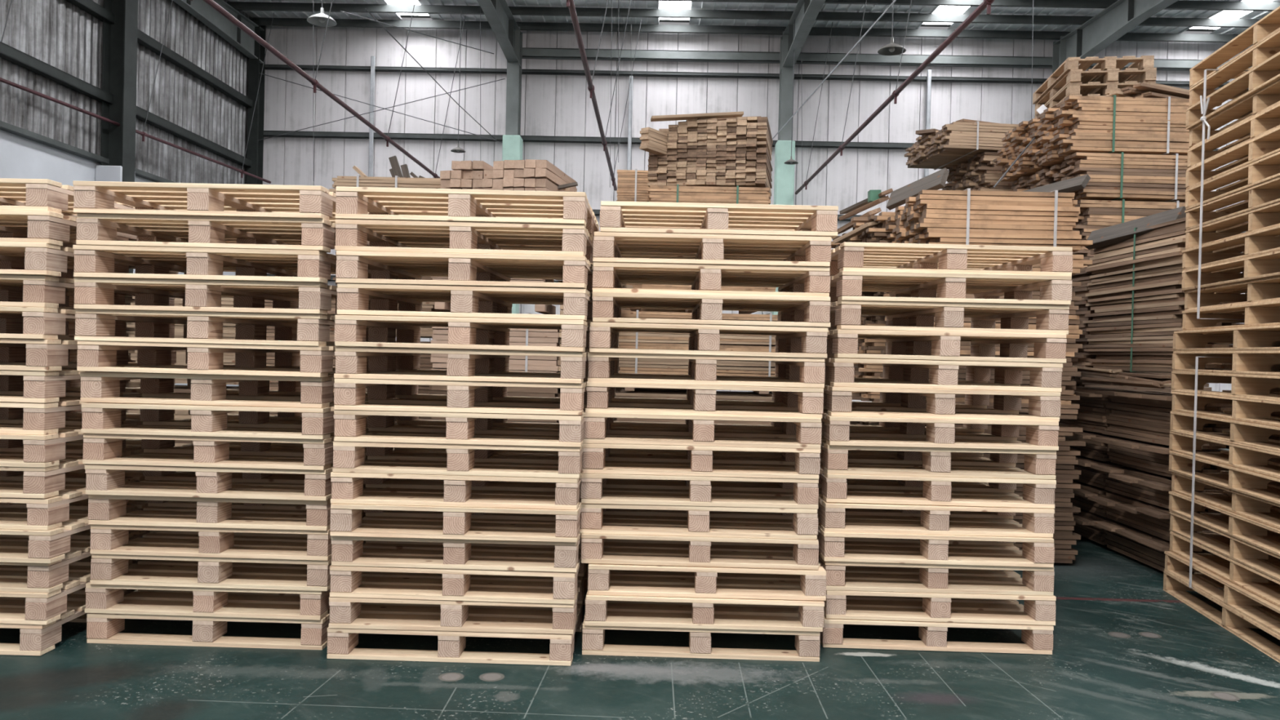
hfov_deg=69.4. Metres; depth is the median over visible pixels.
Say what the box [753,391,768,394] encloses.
bearer
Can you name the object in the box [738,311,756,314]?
bearer
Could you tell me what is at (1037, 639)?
pallet
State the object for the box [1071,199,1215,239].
bundle
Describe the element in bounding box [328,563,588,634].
pallet
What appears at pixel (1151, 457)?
bundle
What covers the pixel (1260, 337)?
pallet
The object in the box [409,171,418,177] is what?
plank
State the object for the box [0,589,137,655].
pallet
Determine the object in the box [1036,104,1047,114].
plank
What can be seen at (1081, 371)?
plank
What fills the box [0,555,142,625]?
pallet
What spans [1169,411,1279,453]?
pallet
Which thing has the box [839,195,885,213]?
plank
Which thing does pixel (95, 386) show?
pallet
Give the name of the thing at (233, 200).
pallet
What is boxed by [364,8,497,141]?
cable
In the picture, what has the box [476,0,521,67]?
beam
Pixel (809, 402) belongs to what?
pallet
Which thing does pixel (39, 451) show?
pallet
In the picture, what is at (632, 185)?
bundle
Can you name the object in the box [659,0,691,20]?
window
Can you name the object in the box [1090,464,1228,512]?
bundle
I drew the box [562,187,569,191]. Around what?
plank
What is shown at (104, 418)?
pallet
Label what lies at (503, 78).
cable
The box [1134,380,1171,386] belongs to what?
plank
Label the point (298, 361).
pallet
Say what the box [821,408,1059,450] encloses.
pallet
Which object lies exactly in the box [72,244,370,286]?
pallet
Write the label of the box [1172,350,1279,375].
pallet
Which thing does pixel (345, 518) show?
pallet
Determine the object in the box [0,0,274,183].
pipe
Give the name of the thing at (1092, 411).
bundle
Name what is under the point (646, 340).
bundle
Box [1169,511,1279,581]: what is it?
pallet
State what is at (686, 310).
bearer
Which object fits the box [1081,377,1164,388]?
plank
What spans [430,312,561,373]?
bundle
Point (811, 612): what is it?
pallet
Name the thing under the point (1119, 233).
plank
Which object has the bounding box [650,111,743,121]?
plank
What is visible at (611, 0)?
cable
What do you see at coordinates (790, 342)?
pallet
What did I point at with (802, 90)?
cable
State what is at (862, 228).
plank
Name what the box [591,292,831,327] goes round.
pallet
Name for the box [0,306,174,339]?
pallet
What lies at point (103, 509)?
pallet
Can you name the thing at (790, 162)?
pendant lamp
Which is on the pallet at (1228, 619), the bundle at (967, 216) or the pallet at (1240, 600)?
the pallet at (1240, 600)
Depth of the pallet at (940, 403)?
4.49 m
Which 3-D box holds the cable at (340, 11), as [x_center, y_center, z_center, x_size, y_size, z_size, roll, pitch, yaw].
[-3.706,-5.802,16.616,0.017,1.746,7.255,1,1,8]
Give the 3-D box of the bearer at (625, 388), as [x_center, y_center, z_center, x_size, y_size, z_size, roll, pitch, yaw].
[-0.091,0.246,9.456,0.095,0.095,1.000,1,1,1]
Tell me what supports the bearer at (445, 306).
on the bundle at (521, 337)
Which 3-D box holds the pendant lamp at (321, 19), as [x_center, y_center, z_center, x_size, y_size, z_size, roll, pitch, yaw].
[-4.633,-5.953,13.531,0.420,2.030,0.420,1,1,1]
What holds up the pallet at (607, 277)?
on the pallet at (707, 309)
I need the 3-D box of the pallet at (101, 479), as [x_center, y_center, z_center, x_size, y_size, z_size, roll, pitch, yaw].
[-1.964,0.551,4.743,1.106,0.142,1.104,1,1,1]
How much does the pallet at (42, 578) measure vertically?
0.143 m
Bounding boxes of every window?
[386,0,428,15]
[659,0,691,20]
[922,5,969,24]
[1190,0,1274,29]
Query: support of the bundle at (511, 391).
on the floor
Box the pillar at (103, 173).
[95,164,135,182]
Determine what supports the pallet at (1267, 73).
on the pallet at (1268, 97)
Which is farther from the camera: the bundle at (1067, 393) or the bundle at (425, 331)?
the bundle at (425, 331)
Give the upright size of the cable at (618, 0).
3.275 m
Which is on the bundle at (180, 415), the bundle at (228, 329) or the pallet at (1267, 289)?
the bundle at (228, 329)
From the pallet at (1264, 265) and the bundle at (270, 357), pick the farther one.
the bundle at (270, 357)
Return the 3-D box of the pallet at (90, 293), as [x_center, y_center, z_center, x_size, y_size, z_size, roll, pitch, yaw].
[-1.962,-0.291,4.659,1.105,0.143,1.104,1,1,1]
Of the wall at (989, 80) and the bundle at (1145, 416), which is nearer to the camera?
the bundle at (1145, 416)
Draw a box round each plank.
[352,165,366,176]
[388,155,403,177]
[389,168,395,177]
[400,164,410,177]
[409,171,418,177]
[557,182,577,189]
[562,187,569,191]
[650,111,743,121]
[685,115,760,121]
[833,221,879,243]
[836,207,881,234]
[838,195,888,220]
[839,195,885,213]
[867,189,880,202]
[878,188,893,197]
[885,168,949,209]
[915,128,940,135]
[955,119,995,123]
[1021,173,1090,192]
[1036,100,1066,115]
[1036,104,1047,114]
[1066,365,1118,374]
[1071,378,1123,386]
[1077,369,1124,373]
[1077,370,1120,377]
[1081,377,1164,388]
[1084,205,1186,249]
[1093,374,1128,379]
[1118,371,1171,378]
[1120,374,1171,385]
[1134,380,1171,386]
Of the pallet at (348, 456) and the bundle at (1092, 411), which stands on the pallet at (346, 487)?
the pallet at (348, 456)
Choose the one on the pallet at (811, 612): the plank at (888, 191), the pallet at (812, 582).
the pallet at (812, 582)
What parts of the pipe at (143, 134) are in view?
hanger rod, hanger rod, hanger rod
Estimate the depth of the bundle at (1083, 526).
7.20 m
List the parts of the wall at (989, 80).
panel, panel, panel, panel, panel, panel, panel, panel, panel, panel, panel, panel, panel, panel, panel, panel, panel, panel, panel, panel, panel, panel, panel, panel, panel, panel, panel, panel, panel, panel, panel, panel, panel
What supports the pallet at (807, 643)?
on the floor
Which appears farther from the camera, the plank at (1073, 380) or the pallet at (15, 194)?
the plank at (1073, 380)
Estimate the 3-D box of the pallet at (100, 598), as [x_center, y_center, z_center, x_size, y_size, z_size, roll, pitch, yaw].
[-2.007,1.112,4.820,1.105,0.142,1.103,1,1,1]
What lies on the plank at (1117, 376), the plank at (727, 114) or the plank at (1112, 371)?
the plank at (1112, 371)
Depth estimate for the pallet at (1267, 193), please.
5.22 m
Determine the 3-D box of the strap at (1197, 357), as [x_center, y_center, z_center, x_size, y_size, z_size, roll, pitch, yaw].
[3.817,0.665,5.347,1.224,1.342,0.019,1,1,1]
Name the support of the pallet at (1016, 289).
on the pallet at (844, 314)
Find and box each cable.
[257,78,505,141]
[258,72,502,142]
[340,10,493,53]
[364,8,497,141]
[480,6,480,160]
[609,0,612,187]
[617,0,618,162]
[631,66,631,169]
[772,0,896,139]
[801,89,802,179]
[992,136,1035,187]
[1031,0,1033,119]
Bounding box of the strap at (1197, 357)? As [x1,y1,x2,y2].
[1189,356,1223,589]
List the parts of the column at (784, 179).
casing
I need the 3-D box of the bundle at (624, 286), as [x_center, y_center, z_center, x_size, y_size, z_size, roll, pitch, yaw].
[-0.421,-0.636,8.604,0.708,0.244,0.607,1,1,1]
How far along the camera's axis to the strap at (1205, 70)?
5.34 m
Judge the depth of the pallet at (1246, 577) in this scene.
5.01 m
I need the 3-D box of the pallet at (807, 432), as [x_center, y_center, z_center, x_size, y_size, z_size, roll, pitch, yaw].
[0.297,0.323,4.832,1.105,0.142,1.104,1,1,1]
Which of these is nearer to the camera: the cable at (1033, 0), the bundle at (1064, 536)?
the bundle at (1064, 536)
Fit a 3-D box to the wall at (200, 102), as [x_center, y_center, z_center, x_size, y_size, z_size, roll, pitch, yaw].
[-9.079,-3.370,7.421,0.470,9.000,28.580,1,1,1]
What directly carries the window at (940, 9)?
attached to the ceiling
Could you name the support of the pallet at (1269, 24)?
on the pallet at (1268, 47)
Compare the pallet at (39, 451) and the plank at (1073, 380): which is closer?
the pallet at (39, 451)
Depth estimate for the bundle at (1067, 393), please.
6.38 m
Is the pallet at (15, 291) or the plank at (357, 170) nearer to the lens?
the pallet at (15, 291)
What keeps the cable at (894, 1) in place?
attached to the column at (784, 179)
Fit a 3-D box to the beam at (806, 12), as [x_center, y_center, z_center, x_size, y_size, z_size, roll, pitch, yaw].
[2.983,-6.104,6.719,0.240,1.786,27.650,1,1,1]
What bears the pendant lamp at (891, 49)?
hanging from the ceiling
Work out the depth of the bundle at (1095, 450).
7.20 m
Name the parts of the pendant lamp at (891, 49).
lamp shade, bulb, cord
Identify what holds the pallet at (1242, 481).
on the pallet at (1247, 506)
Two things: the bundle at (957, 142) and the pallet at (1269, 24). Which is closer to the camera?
the pallet at (1269, 24)
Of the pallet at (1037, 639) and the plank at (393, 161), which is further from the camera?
the plank at (393, 161)
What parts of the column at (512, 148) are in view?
casing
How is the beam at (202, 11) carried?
on the column at (119, 59)
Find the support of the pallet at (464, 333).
on the pallet at (462, 365)
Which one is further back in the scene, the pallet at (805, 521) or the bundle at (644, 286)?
the bundle at (644, 286)
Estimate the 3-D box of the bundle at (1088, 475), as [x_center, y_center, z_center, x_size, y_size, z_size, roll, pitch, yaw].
[3.667,0.884,7.518,0.564,0.197,1.237,1,1,1]
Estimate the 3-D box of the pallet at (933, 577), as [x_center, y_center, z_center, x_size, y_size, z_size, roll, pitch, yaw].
[1.455,1.051,5.015,1.107,0.142,1.104,1,1,1]
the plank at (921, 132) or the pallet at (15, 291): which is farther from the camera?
the plank at (921, 132)
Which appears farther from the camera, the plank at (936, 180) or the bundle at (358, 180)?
the bundle at (358, 180)
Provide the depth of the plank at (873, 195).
8.21 m
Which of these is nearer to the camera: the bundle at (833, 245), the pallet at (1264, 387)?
the pallet at (1264, 387)
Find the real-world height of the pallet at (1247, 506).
0.124 m
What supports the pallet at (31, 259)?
on the pallet at (15, 291)
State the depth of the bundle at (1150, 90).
8.36 m
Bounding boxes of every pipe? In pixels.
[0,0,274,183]
[189,0,465,177]
[566,0,641,191]
[795,0,994,194]
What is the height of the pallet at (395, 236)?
0.142 m
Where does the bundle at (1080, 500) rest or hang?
on the bundle at (1083, 526)
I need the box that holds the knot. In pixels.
[1200,95,1210,139]
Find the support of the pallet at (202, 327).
on the pallet at (298, 361)
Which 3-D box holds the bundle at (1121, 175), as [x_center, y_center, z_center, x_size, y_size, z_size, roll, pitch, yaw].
[4.423,-1.614,8.829,1.370,0.400,1.530,1,1,-1]
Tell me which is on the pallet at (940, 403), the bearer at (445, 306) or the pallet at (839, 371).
the pallet at (839, 371)
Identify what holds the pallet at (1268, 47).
on the pallet at (1267, 73)
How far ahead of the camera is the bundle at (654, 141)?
8.96 m
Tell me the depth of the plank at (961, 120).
10.11 m
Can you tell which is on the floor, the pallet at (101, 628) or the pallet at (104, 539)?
the pallet at (101, 628)
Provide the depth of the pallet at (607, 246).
4.31 m
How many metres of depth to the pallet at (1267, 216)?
5.28 m
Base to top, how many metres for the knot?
0.271 m
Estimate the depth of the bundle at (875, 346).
8.04 m
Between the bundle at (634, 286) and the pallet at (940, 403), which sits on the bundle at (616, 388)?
the bundle at (634, 286)
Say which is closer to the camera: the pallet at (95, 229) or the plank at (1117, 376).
the pallet at (95, 229)
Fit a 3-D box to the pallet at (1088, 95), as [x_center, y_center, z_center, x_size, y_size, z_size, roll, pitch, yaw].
[4.774,-2.580,9.802,0.800,0.120,1.300,1,1,9]
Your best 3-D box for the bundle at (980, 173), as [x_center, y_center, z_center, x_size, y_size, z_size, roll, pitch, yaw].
[4.195,-1.825,10.487,1.321,0.789,1.221,1,1,-2]
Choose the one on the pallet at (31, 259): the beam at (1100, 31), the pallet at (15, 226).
the pallet at (15, 226)
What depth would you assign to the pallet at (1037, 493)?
4.48 m
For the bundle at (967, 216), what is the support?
on the bundle at (1067, 393)
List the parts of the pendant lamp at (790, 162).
lamp shade, cord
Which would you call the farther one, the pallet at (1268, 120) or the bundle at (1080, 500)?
the bundle at (1080, 500)
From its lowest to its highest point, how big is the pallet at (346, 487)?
0.142 m
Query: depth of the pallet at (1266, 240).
5.22 m
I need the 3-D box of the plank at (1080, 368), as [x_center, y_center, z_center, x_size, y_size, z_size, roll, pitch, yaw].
[3.528,0.070,7.388,0.090,0.080,1.031,1,1,0]
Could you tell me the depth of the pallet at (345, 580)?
4.15 m
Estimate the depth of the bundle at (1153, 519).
6.47 m
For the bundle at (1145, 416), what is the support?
on the bundle at (1151, 457)
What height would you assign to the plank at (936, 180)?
0.265 m
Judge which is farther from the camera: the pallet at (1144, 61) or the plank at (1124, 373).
the pallet at (1144, 61)
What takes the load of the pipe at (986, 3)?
hanging from the ceiling
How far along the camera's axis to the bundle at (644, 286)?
8.99 m
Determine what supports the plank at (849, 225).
on the bundle at (877, 233)
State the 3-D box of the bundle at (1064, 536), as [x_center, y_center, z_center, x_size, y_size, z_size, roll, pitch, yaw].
[2.465,0.916,6.843,1.213,0.949,0.941,1,1,1]
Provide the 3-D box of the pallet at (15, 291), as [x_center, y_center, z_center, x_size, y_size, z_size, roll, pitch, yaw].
[-3.151,-0.320,4.616,1.105,0.141,1.103,1,1,1]
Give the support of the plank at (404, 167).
on the bundle at (358, 180)
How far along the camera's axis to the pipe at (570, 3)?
12.54 m
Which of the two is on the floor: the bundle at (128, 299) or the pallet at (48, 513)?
the bundle at (128, 299)
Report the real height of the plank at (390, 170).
0.124 m
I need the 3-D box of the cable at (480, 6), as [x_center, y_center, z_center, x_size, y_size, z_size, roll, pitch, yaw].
[-3.105,-5.513,18.009,0.088,3.329,0.010,1,1,1]
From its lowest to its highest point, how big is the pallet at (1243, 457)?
0.124 m
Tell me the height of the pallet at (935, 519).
0.142 m
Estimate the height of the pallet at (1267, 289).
0.124 m
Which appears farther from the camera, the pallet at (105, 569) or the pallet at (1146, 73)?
the pallet at (1146, 73)
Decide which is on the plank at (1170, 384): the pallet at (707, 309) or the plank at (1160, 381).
the plank at (1160, 381)
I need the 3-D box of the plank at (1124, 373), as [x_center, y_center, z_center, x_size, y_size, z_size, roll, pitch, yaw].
[3.579,0.102,6.687,0.090,0.041,1.014,1,1,6]
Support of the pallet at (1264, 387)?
on the pallet at (1246, 410)
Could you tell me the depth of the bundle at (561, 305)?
8.26 m
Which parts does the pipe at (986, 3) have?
hanger rod, hanger rod, hanger rod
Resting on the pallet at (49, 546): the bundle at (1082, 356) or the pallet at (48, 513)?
the pallet at (48, 513)
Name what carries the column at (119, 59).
on the floor
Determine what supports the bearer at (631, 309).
on the bundle at (646, 340)
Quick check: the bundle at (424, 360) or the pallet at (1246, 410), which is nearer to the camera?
the pallet at (1246, 410)
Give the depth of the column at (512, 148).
20.24 m
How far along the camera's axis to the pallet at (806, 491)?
4.30 m
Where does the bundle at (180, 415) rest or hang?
on the floor
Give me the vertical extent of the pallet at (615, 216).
0.142 m
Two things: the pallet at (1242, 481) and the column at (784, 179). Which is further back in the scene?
the column at (784, 179)
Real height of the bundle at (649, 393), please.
1.002 m
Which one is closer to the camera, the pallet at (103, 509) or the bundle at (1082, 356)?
the pallet at (103, 509)
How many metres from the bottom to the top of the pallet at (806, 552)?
0.142 m
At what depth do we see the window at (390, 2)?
19.48 m
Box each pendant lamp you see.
[306,0,337,26]
[450,10,465,152]
[784,19,798,164]
[877,0,906,55]
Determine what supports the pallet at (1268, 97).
on the pallet at (1268, 120)
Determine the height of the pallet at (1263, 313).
0.124 m
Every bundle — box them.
[93,295,140,413]
[126,296,272,384]
[126,385,239,447]
[255,299,367,415]
[328,174,440,192]
[333,251,447,337]
[392,341,439,449]
[429,385,561,422]
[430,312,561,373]
[431,276,554,282]
[440,159,577,191]
[555,279,632,288]
[558,304,563,373]
[613,386,686,421]
[615,388,773,425]
[616,168,649,201]
[617,310,777,377]
[621,284,685,312]
[639,127,669,155]
[641,284,776,292]
[647,116,773,199]
[647,184,770,204]
[831,233,875,296]
[848,211,896,293]
[849,421,869,425]
[851,316,885,399]
[858,292,889,402]
[862,421,879,425]
[885,188,1093,275]
[904,120,1019,169]
[924,423,1085,563]
[925,281,1082,419]
[940,151,1013,191]
[993,94,1189,181]
[1011,151,1187,202]
[1058,386,1145,432]
[1064,430,1117,461]
[1066,266,1102,368]
[1069,370,1211,392]
[1070,480,1111,517]
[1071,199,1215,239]
[1071,505,1110,545]
[1072,246,1093,267]
[1072,455,1124,488]
[1081,217,1244,373]
[1087,492,1220,541]
[1090,435,1229,477]
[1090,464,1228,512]
[1091,518,1212,574]
[1094,391,1232,449]
[1105,82,1213,110]
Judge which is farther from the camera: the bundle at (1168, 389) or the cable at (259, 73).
the cable at (259, 73)
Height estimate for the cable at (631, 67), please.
3.820 m
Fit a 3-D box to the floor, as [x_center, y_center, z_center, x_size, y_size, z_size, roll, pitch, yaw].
[5.784,1.587,6.838,30.400,0.200,28.450,1,1,1]
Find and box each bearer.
[434,302,450,311]
[534,304,555,314]
[624,387,635,391]
[630,308,640,311]
[685,309,692,312]
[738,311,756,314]
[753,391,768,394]
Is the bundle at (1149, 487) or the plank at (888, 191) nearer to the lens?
the bundle at (1149, 487)
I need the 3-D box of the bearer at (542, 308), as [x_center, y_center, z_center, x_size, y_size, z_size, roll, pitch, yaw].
[-0.887,-0.483,8.713,0.090,0.090,0.900,1,1,1]
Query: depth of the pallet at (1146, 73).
9.21 m
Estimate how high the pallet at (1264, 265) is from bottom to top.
0.124 m
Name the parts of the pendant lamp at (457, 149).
lamp shade, cord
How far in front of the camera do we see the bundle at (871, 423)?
8.05 m
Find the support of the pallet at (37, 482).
on the pallet at (48, 513)
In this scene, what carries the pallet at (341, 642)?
on the floor
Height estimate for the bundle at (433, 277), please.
0.582 m
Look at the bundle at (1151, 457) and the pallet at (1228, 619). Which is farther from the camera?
the bundle at (1151, 457)
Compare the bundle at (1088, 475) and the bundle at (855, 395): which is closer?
the bundle at (1088, 475)
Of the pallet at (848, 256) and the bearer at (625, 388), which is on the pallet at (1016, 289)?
the pallet at (848, 256)
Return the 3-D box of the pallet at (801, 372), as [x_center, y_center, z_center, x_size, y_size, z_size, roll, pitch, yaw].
[0.318,0.042,4.843,1.106,0.142,1.105,1,1,1]
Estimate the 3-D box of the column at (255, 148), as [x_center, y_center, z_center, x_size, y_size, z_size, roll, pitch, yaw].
[-8.607,-3.258,20.627,0.220,8.550,0.324,1,1,1]
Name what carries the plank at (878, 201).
on the bundle at (833, 245)
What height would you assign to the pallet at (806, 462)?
0.142 m
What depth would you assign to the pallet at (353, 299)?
4.09 m
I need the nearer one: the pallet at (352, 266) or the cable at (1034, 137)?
the pallet at (352, 266)
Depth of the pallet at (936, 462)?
4.49 m
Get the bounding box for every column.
[100,0,137,354]
[246,18,266,184]
[502,26,523,313]
[768,31,795,391]
[1052,35,1066,73]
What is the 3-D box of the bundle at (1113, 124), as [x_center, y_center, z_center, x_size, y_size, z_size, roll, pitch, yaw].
[4.342,-2.064,8.827,1.426,0.494,1.559,1,1,-1]
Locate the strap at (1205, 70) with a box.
[1196,69,1248,319]
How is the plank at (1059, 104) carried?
on the plank
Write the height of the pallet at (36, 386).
0.142 m
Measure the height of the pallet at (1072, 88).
0.120 m
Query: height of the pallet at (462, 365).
0.142 m
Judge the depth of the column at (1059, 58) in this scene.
20.37 m
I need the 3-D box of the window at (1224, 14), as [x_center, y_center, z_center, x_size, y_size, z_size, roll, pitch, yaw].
[11.868,-6.419,6.359,0.660,1.238,27.250,1,1,1]
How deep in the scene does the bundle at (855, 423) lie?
8.47 m
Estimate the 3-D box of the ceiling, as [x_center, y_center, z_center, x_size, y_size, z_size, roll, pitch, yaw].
[5.980,-6.613,6.911,30.400,1.749,28.150,1,1,1]
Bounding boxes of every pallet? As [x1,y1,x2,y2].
[0,177,134,217]
[0,209,137,248]
[0,241,178,279]
[0,275,174,310]
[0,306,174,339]
[0,337,176,371]
[0,366,174,403]
[0,391,174,435]
[0,416,174,467]
[0,442,173,498]
[0,468,177,530]
[0,497,148,563]
[0,528,150,593]
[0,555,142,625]
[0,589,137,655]
[72,181,369,223]
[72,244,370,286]
[73,277,370,315]
[74,308,368,346]
[75,213,369,253]
[76,340,374,377]
[80,371,369,408]
[80,393,394,439]
[82,418,368,470]
[84,443,394,501]
[84,560,362,620]
[86,589,329,649]
[88,471,367,530]
[89,506,365,560]
[89,533,365,591]
[326,579,587,666]
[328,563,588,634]
[329,478,581,542]
[329,542,585,604]
[330,448,582,510]
[330,515,581,572]
[332,423,583,478]
[333,315,591,352]
[333,346,590,383]
[333,377,587,415]
[333,398,585,447]
[334,219,592,264]
[335,186,599,240]
[335,250,593,294]
[336,283,593,323]
[579,478,817,539]
[580,450,818,508]
[581,426,821,479]
[581,515,818,569]
[582,401,822,448]
[582,600,820,662]
[584,569,824,631]
[585,382,823,418]
[587,352,825,387]
[587,542,826,600]
[589,322,827,358]
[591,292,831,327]
[592,231,831,266]
[592,262,830,297]
[599,200,838,238]
[808,328,1066,363]
[816,508,1054,567]
[817,453,1056,508]
[817,478,1054,537]
[818,541,1054,595]
[819,300,1069,334]
[819,429,1056,479]
[819,595,1053,654]
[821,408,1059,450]
[822,383,1061,421]
[823,357,1062,391]
[823,566,1056,625]
[828,271,1071,305]
[829,242,1072,276]
[1032,55,1154,104]
[1034,80,1155,118]
[1035,67,1156,115]
[1057,93,1109,107]
[1163,570,1279,662]
[1164,551,1279,636]
[1168,431,1279,478]
[1168,451,1279,504]
[1168,491,1279,555]
[1168,531,1279,607]
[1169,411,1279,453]
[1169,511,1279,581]
[1171,371,1279,401]
[1171,391,1279,426]
[1171,471,1279,528]
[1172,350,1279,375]
[1173,324,1279,351]
[1182,225,1279,270]
[1182,249,1279,290]
[1182,300,1279,330]
[1184,176,1279,230]
[1184,275,1279,311]
[1185,126,1279,189]
[1185,151,1279,209]
[1185,201,1279,249]
[1186,52,1279,129]
[1186,103,1279,168]
[1189,5,1279,88]
[1189,30,1279,107]
[1189,79,1279,149]
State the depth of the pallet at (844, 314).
4.50 m
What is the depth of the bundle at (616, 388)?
10.26 m
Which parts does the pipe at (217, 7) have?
hanger rod, hanger rod, hanger rod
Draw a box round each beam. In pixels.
[173,0,264,63]
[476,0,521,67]
[780,0,825,72]
[1053,0,1178,64]
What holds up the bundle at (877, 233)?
on the bundle at (875, 346)
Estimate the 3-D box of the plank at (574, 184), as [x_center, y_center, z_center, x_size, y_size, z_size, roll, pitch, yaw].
[-0.694,-1.615,8.600,0.231,0.079,0.054,1,1,1]
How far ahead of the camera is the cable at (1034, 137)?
8.66 m
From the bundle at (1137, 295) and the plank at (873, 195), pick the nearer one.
the bundle at (1137, 295)
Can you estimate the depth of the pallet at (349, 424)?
4.11 m
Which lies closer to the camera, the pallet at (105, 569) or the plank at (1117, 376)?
the pallet at (105, 569)
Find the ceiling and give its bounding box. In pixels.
[226,0,1279,42]
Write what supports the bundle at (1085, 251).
on the bundle at (1168, 389)
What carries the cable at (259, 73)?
attached to the wall at (989, 80)
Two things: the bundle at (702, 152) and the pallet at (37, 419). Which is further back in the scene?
the bundle at (702, 152)
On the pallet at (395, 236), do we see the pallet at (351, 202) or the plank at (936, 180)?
the pallet at (351, 202)
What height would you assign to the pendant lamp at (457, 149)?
2.927 m
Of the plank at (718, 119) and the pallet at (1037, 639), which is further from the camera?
the plank at (718, 119)
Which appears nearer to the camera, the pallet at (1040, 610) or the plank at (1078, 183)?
the pallet at (1040, 610)
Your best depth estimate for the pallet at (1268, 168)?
5.20 m
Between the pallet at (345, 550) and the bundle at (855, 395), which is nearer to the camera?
the pallet at (345, 550)
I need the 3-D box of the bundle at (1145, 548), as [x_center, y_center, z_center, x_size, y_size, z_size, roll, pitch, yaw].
[3.650,1.315,6.485,0.539,0.200,1.162,1,1,1]
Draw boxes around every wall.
[0,0,252,386]
[262,26,1253,401]
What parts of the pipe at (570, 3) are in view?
hanger rod, hanger rod, hanger rod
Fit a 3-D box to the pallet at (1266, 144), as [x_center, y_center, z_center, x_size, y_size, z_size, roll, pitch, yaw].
[3.810,-1.093,4.821,1.152,0.124,1.630,1,1,9]
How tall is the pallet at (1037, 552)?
0.140 m
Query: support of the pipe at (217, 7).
hanging from the ceiling
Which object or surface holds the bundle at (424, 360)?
on the floor
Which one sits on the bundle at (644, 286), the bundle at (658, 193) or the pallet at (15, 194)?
the bundle at (658, 193)
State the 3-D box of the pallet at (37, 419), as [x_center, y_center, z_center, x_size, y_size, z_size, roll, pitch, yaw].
[-3.158,0.243,4.634,1.106,0.142,1.103,1,1,1]
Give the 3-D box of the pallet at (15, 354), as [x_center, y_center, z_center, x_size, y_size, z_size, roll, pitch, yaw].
[-3.144,-0.038,4.622,1.105,0.140,1.104,1,1,1]
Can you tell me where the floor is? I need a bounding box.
[0,448,1279,719]
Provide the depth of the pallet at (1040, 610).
4.48 m
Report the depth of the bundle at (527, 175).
8.31 m
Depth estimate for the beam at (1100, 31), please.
18.08 m
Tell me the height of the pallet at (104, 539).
0.143 m
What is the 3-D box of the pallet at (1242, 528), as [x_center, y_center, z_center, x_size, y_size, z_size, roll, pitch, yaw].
[3.733,0.897,4.870,1.156,0.124,1.632,1,1,9]
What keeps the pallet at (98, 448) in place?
on the pallet at (101, 479)
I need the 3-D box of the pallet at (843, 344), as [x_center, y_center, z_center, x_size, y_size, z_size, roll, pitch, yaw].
[1.522,-0.072,5.026,1.106,0.142,1.103,1,1,1]
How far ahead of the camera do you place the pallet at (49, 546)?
4.15 m

